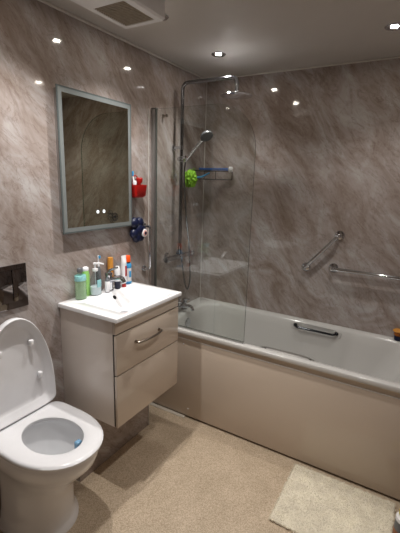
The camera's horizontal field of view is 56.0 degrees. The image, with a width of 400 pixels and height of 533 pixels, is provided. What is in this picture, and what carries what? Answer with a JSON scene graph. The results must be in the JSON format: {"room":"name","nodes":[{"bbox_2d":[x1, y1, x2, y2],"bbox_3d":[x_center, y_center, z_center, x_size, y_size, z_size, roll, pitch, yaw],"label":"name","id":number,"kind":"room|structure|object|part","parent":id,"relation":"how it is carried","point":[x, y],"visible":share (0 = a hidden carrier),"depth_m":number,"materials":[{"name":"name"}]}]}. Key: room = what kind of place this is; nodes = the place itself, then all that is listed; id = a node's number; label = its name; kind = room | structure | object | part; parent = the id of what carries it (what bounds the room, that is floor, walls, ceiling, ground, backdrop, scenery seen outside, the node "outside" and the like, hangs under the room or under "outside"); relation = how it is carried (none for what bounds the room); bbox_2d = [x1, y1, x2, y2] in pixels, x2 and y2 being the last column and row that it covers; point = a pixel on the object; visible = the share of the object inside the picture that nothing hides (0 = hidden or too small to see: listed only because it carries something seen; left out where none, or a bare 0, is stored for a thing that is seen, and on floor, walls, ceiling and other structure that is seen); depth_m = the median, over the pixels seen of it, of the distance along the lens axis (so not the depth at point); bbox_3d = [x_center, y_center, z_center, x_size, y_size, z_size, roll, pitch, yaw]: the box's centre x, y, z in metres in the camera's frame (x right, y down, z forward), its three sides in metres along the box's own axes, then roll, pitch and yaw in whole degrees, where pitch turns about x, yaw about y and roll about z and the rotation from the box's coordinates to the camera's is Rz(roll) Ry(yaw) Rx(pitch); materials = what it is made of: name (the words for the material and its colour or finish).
{"room":"bathroom","nodes":[
{"label":"bathroom","id":0,"kind":"room"},
{"bbox_2d":[0,0,205,511],"bbox_3d":[-0.872,0.027,1.804,0.060,2.446,3.491,9,15,30],"label":"wall","id":1,"kind":"structure","parent":0,"point":[42,47],"depth_m":1.95,"materials":[{"name":"stone"}]},
{"bbox_2d":[0,263,28,312],"bbox_3d":[-0.892,0.104,1.718,0.012,0.210,0.227,9,15,30],"label":"flush plate","id":2,"kind":"object","parent":1,"relation":"attached to","point":[13,278],"visible":1,"depth_m":1.75,"materials":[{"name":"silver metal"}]},
{"bbox_2d":[53,84,131,234],"bbox_3d":[-0.566,-0.560,2.073,0.036,0.713,0.529,9,15,30],"label":"wall mirror","id":3,"kind":"object","parent":1,"relation":"attached to","point":[94,165],"visible":1,"depth_m":2.02,"materials":[{"name":"glass"}]},
{"bbox_2d":[76,405,147,481],"bbox_3d":[-0.576,0.965,2.370,0.152,0.385,0.614,9,15,30],"label":"trim","id":4,"kind":"structure","parent":1,"relation":"attached to","point":[114,438],"depth_m":2.34,"materials":[{"name":"stone"}]},
{"bbox_2d":[60,297,177,427],"bbox_3d":[-0.430,0.480,2.191,0.444,0.583,0.543,9,15,30],"label":"vanity unit","id":5,"kind":"object","parent":1,"relation":"attached to","point":[112,372],"visible":0.92,"depth_m":2.00,"materials":[{"name":"paint"}]},
{"bbox_2d":[58,282,181,323],"bbox_3d":[-0.433,0.217,2.137,0.418,0.091,0.565,9,15,30],"label":"washbasin","id":6,"kind":"object","parent":5,"relation":"in","point":[116,306],"visible":0.91,"depth_m":2.16,"materials":[{"name":"white ceramic"}]},
{"bbox_2d":[74,267,86,299],"bbox_3d":[-0.653,0.093,2.053,0.056,0.174,0.069,9,15,30],"label":"mouthwash bottle","id":7,"kind":"object","parent":6,"relation":"on","point":[78,277],"visible":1,"depth_m":2.02,"materials":[{"name":"green plastic"}]},
{"bbox_2d":[82,266,89,296],"bbox_3d":[-0.642,0.083,2.112,0.037,0.168,0.048,9,15,30],"label":"lotion bottle","id":8,"kind":"object","parent":6,"relation":"on","point":[85,291],"visible":0.83,"depth_m":2.10,"materials":[{"name":"green plastic"}]},
{"bbox_2d":[90,262,103,295],"bbox_3d":[-0.590,0.069,2.134,0.062,0.188,0.075,9,15,30],"label":"soap dispenser","id":9,"kind":"object","parent":6,"relation":"on","point":[95,289],"visible":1,"depth_m":2.12,"materials":[{"name":"clear plastic"}]},
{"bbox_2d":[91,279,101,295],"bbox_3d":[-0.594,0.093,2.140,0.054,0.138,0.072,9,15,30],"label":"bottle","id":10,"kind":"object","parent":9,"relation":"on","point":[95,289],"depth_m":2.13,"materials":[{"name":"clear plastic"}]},
{"bbox_2d":[97,255,101,290],"bbox_3d":[-0.592,0.040,2.198,0.030,0.216,0.030,9,15,30],"label":"electric toothbrush","id":11,"kind":"object","parent":6,"relation":"on","point":[98,256],"visible":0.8,"depth_m":2.19,"materials":[{"name":"grey plastic"}]},
{"bbox_3d":[-0.593,0.072,2.206,0.030,0.150,0.030,9,15,30],"label":"brush handle","id":12,"kind":"part","parent":11,"relation":"part of","materials":[{"name":"grey plastic"}]},
{"bbox_2d":[105,278,109,292],"bbox_3d":[-0.541,0.111,2.194,0.028,0.082,0.028,9,15,30],"label":"bottle","id":13,"kind":"object","parent":6,"relation":"on","point":[107,281],"visible":1,"depth_m":2.18,"materials":[{"name":"white plastic"}]},
{"bbox_2d":[107,257,113,282],"bbox_3d":[-0.542,0.037,2.280,0.035,0.189,0.035,9,15,30],"label":"bottle","id":14,"kind":"object","parent":6,"relation":"on","point":[109,259],"visible":0.46,"depth_m":2.25,"materials":[{"name":"orange plastic"}]},
{"bbox_2d":[104,267,125,290],"bbox_3d":[-0.496,0.073,2.203,0.160,0.155,0.054,9,15,30],"label":"tap","id":15,"kind":"object","parent":6,"relation":"on","point":[108,274],"visible":0.88,"depth_m":2.20,"materials":[{"name":"silver metal"}]},
{"bbox_3d":[-0.484,0.077,2.196,0.132,0.055,0.034,9,15,30],"label":"spout","id":16,"kind":"part","parent":15,"relation":"part of","materials":[{"name":"silver metal"}]},
{"bbox_2d":[114,266,120,288],"bbox_3d":[-0.498,0.065,2.271,0.036,0.140,0.036,9,15,30],"label":"bottle","id":17,"kind":"object","parent":6,"relation":"on","point":[116,271],"visible":0.8,"depth_m":2.26,"materials":[{"name":"plastic"}]},
{"bbox_2d":[121,255,126,286],"bbox_3d":[-0.467,0.029,2.303,0.036,0.198,0.036,-3,14,-18],"label":"toothpaste tube","id":18,"kind":"object","parent":6,"relation":"on","point":[123,258],"visible":0.84,"depth_m":2.29,"materials":[{"name":"white plastic"}]},
{"bbox_2d":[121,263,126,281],"bbox_3d":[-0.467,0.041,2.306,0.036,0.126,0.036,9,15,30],"label":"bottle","id":19,"kind":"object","parent":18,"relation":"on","point":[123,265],"depth_m":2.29,"materials":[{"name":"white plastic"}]},
{"bbox_2d":[126,255,131,283],"bbox_3d":[-0.461,0.019,2.384,0.053,0.182,0.052,9,15,30],"label":"bottle","id":20,"kind":"object","parent":6,"relation":"on","point":[129,277],"visible":0.63,"depth_m":2.37,"materials":[{"name":"white plastic"}]},
{"bbox_3d":[-0.280,0.253,2.051,0.020,0.069,0.543,9,15,30],"label":"rail","id":21,"kind":"part","parent":5,"relation":"part of","materials":[{"name":"beige paint"}]},
{"bbox_3d":[-0.279,0.397,2.081,0.016,0.212,0.543,9,15,30],"label":"drawer","id":22,"kind":"part","parent":5,"relation":"part of","materials":[{"name":"beige paint"}]},
{"bbox_3d":[-0.287,0.647,2.139,0.016,0.289,0.543,9,15,30],"label":"drawer","id":23,"kind":"part","parent":5,"relation":"part of","materials":[{"name":"beige paint"}]},
{"bbox_3d":[-0.267,0.378,2.038,0.043,0.020,0.220,9,15,30],"label":"drawer handle","id":24,"kind":"part","parent":5,"relation":"part of","materials":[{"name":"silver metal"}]},
{"bbox_2d":[38,0,203,78],"bbox_3d":[-0.806,-1.151,1.510,0.014,0.014,3.381,9,15,30],"label":"trim","id":25,"kind":"structure","parent":1,"relation":"attached to","point":[56,7],"depth_m":2.04,"materials":[{"name":"grey plastic"}]},
{"bbox_2d":[129,217,146,242],"bbox_3d":[-0.402,-0.237,2.426,0.134,0.164,0.071,-11,18,-44],"label":"sponge holder","id":26,"kind":"object","parent":1,"relation":"attached to","point":[138,231],"visible":0.98,"depth_m":2.40,"materials":[{"name":"blue plastic"}]},
{"bbox_2d":[132,175,146,197],"bbox_3d":[-0.389,-0.504,2.362,0.066,0.138,0.112,9,15,30],"label":"toothbrush holder","id":27,"kind":"object","parent":1,"relation":"attached to","point":[138,191],"visible":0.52,"depth_m":2.34,"materials":[{"name":"red plastic"}]},
{"bbox_2d":[136,178,142,184],"bbox_3d":[-0.382,-0.509,2.366,0.042,0.100,0.044,9,15,30],"label":"stick","id":28,"kind":"object","parent":27,"relation":"in","point":[139,180],"visible":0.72,"depth_m":2.34,"materials":[{"name":"plastic"}]},
{"bbox_2d":[132,185,146,197],"bbox_3d":[-0.390,-0.475,2.369,0.066,0.078,0.112,9,15,30],"label":"cup","id":29,"kind":"object","parent":27,"relation":"on","point":[138,191],"depth_m":2.34,"materials":[{"name":"red plastic"}]},
{"bbox_2d":[142,223,151,270],"bbox_3d":[-0.354,-0.126,2.530,0.068,0.335,0.043,9,15,30],"label":"grab rail","id":30,"kind":"object","parent":1,"relation":"attached to","point":[144,268],"visible":0.8,"depth_m":2.52,"materials":[{"name":"silver metal"}]},
{"bbox_2d":[150,402,184,417],"bbox_3d":[-0.248,1.068,2.800,0.318,0.011,0.020,9,15,30],"label":"trim","id":31,"kind":"structure","parent":1,"relation":"attached to","point":[151,403],"depth_m":2.80,"materials":[{"name":"white plastic"}]},
{"bbox_2d":[148,104,255,343],"bbox_3d":[-0.021,-0.263,2.396,0.734,1.447,0.057,9,15,30],"label":"screen","id":32,"kind":"object","parent":1,"relation":"attached to","point":[154,110],"visible":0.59,"depth_m":2.52,"materials":[{"name":"clear glass"}]},
{"bbox_2d":[200,83,206,295],"bbox_3d":[0.028,-0.587,3.129,0.006,1.746,0.006,9,15,30],"label":"trim","id":33,"kind":"structure","parent":1,"relation":"attached to","point":[206,83],"depth_m":3.12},
{"bbox_2d":[163,75,252,289],"bbox_3d":[0.053,-0.507,2.612,0.580,1.478,0.363,9,15,30],"label":"shower","id":34,"kind":"object","parent":1,"relation":"attached to","point":[236,95],"visible":1,"depth_m":2.65,"materials":[{"name":"silver metal"}]},
{"bbox_2d":[185,131,212,160],"bbox_3d":[-0.016,-0.816,2.550,0.212,0.197,0.086,9,15,30],"label":"shower","id":35,"kind":"object","parent":34,"relation":"on","point":[205,136],"visible":1,"depth_m":2.52,"materials":[{"name":"silver metal"}]},
{"bbox_3d":[-0.038,-0.800,2.579,0.151,0.152,0.026,11,16,34],"label":"shower handle","id":36,"kind":"part","parent":35,"relation":"part of","materials":[{"name":"silver metal"}]},
{"bbox_3d":[0.041,-0.648,2.581,0.432,1.190,0.025,9,15,30],"label":"riser rail","id":37,"kind":"part","parent":34,"relation":"part of","materials":[{"name":"silver metal"}]},
{"bbox_2d":[194,170,232,179],"bbox_3d":[0.079,-0.708,2.915,0.260,0.069,0.258,9,15,30],"label":"shelf","id":38,"kind":"object","parent":1,"relation":"attached to","point":[204,171],"visible":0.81,"depth_m":2.89,"materials":[{"name":"silver metal"}]},
{"bbox_2d":[185,168,197,187],"bbox_3d":[-0.069,-0.659,2.796,0.115,0.148,0.116,-3,14,-18],"label":"sponge","id":39,"kind":"object","parent":38,"relation":"hanging from","point":[191,179],"visible":0.95,"depth_m":2.76,"materials":[{"name":"green plastic"}]},
{"bbox_2d":[199,167,232,171],"bbox_3d":[0.123,-0.754,2.907,0.263,0.043,0.046,3,13,5],"label":"bath brush","id":40,"kind":"object","parent":38,"relation":"on","point":[230,169],"visible":0.96,"depth_m":2.90,"materials":[{"name":"blue plastic"}]},
{"bbox_3d":[0.105,-0.754,2.907,0.228,0.023,0.030,2,13,1],"label":"brush handle","id":41,"kind":"part","parent":40,"relation":"part of","materials":[{"name":"blue plastic"}]},
{"bbox_2d":[0,402,399,532],"bbox_3d":[-0.121,1.373,1.624,1.885,0.050,3.481,9,15,30],"label":"floor","id":42,"kind":"structure","parent":0,"point":[188,474],"depth_m":2.13,"materials":[{"name":"carpet"}]},
{"bbox_2d":[0,317,102,532],"bbox_3d":[-0.692,0.774,1.742,0.519,1.030,0.408,9,15,30],"label":"toilet","id":43,"kind":"object","parent":42,"relation":"on","point":[40,465],"visible":1,"depth_m":1.77,"materials":[{"name":"white ceramic"}]},
{"bbox_3d":[-0.869,0.487,1.789,0.045,0.503,0.384,9,15,30],"label":"lid","id":44,"kind":"part","parent":43,"relation":"part of","materials":[{"name":"white plastic"}]},
{"bbox_3d":[-0.674,0.784,1.733,0.478,0.027,0.408,9,15,30],"label":"seat","id":45,"kind":"part","parent":43,"relation":"part of","materials":[{"name":"white plastic"}]},
{"bbox_2d":[74,437,83,448],"bbox_3d":[-0.566,0.832,1.776,0.028,0.074,0.055,13,17,39],"label":"block","id":46,"kind":"object","parent":43,"relation":"attached to","point":[78,442],"visible":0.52,"depth_m":1.76,"materials":[{"name":"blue plastic"}]},
{"bbox_2d":[153,297,399,499],"bbox_3d":[0.571,0.780,2.660,1.783,0.684,0.720,9,15,30],"label":"bathtub","id":47,"kind":"object","parent":42,"relation":"on","point":[324,396],"visible":0.94,"depth_m":2.40,"materials":[{"name":"white plastic"}]},
{"bbox_2d":[177,298,193,310],"bbox_3d":[-0.112,0.306,2.910,0.159,0.106,0.189,9,15,30],"label":"tap","id":48,"kind":"object","parent":47,"relation":"on","point":[183,305],"visible":0.64,"depth_m":2.92,"materials":[{"name":"silver metal"}]},
{"bbox_3d":[-0.099,0.314,2.904,0.128,0.052,0.032,9,15,30],"label":"spout","id":49,"kind":"part","parent":48,"relation":"part of","materials":[{"name":"silver metal"}]},
{"bbox_3d":[0.412,0.565,2.322,1.783,0.044,0.014,9,15,30],"label":"rail","id":50,"kind":"part","parent":47,"relation":"part of","materials":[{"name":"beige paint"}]},
{"bbox_2d":[393,328,399,340],"bbox_3d":[1.326,0.458,2.516,0.068,0.073,0.067,9,15,30],"label":"pot","id":51,"kind":"object","parent":47,"relation":"on","point":[396,330],"visible":1,"depth_m":2.50,"materials":[{"name":"orange plastic"}]},
{"bbox_2d":[268,463,395,532],"bbox_3d":[0.701,1.285,1.971,0.572,0.016,0.479,9,15,30],"label":"bath mat","id":52,"kind":"object","parent":42,"relation":"on","point":[310,501],"visible":1,"depth_m":1.99,"materials":[{"name":"beige fabric"}]},
{"bbox_2d":[392,510,399,532],"bbox_3d":[0.989,1.224,1.820,0.078,0.220,0.078,9,15,30],"label":"bottle","id":53,"kind":"object","parent":42,"relation":"on","point":[396,527],"visible":1,"depth_m":1.82,"materials":[{"name":"grey plastic"}]},
{"bbox_2d":[46,0,399,77],"bbox_3d":[-0.044,-1.058,1.066,1.885,0.050,3.481,9,15,30],"label":"ceiling","id":54,"kind":"structure","parent":0,"point":[255,36],"depth_m":1.98,"materials":[{"name":"white paint"}]},
{"bbox_2d":[71,0,164,28],"bbox_3d":[-0.335,-1.094,1.519,0.228,0.100,0.358,9,15,30],"label":"ceiling vent","id":55,"kind":"object","parent":54,"relation":"in","point":[127,14],"visible":1,"depth_m":1.55,"materials":[{"name":"white plastic"}]},
{"bbox_2d":[95,1,152,25],"bbox_3d":[-0.315,-1.061,1.572,0.160,0.010,0.195,9,15,30],"label":"grille","id":56,"kind":"object","parent":55,"relation":"attached to","point":[123,13],"depth_m":1.57,"materials":[{"name":"white plastic"}]},
{"bbox_2d":[211,51,225,56],"bbox_3d":[0.115,-1.315,2.330,0.092,0.006,0.092,9,15,30],"label":"recessed light","id":57,"kind":"object","parent":54,"relation":"in","point":[215,54],"visible":1,"depth_m":2.33,"materials":[{"name":"silver metal"}]},
{"bbox_2d":[384,22,399,30],"bbox_3d":[0.956,-1.177,1.847,0.092,0.006,0.092,9,15,30],"label":"recessed light","id":58,"kind":"object","parent":54,"relation":"in","point":[393,26],"visible":1,"depth_m":1.85,"materials":[{"name":"silver metal"}]},
{"bbox_2d":[200,58,399,336],"bbox_3d":[0.798,-0.147,2.792,1.785,2.446,0.060,9,15,30],"label":"wall","id":59,"kind":"structure","parent":0,"point":[326,160],"depth_m":2.70,"materials":[{"name":"stone"}]},
{"bbox_2d":[236,56,399,76],"bbox_3d":[0.823,-1.326,2.486,1.771,0.010,0.010,9,15,30],"label":"trim","id":60,"kind":"structure","parent":59,"relation":"attached to","point":[396,56],"depth_m":2.49,"materials":[{"name":"grey plastic"}]},
{"bbox_2d":[302,231,344,270],"bbox_3d":[0.868,-0.103,2.684,0.279,0.323,0.064,9,15,30],"label":"grab rail","id":61,"kind":"object","parent":59,"relation":"attached to","point":[339,235],"visible":1,"depth_m":2.64,"materials":[{"name":"silver metal"}]},
{"bbox_2d":[329,263,399,279],"bbox_3d":[1.198,0.056,2.516,0.666,0.068,0.064,9,15,30],"label":"grab rail","id":62,"kind":"object","parent":59,"relation":"attached to","point":[333,267],"visible":1,"depth_m":2.55,"materials":[{"name":"silver metal"}]}
]}

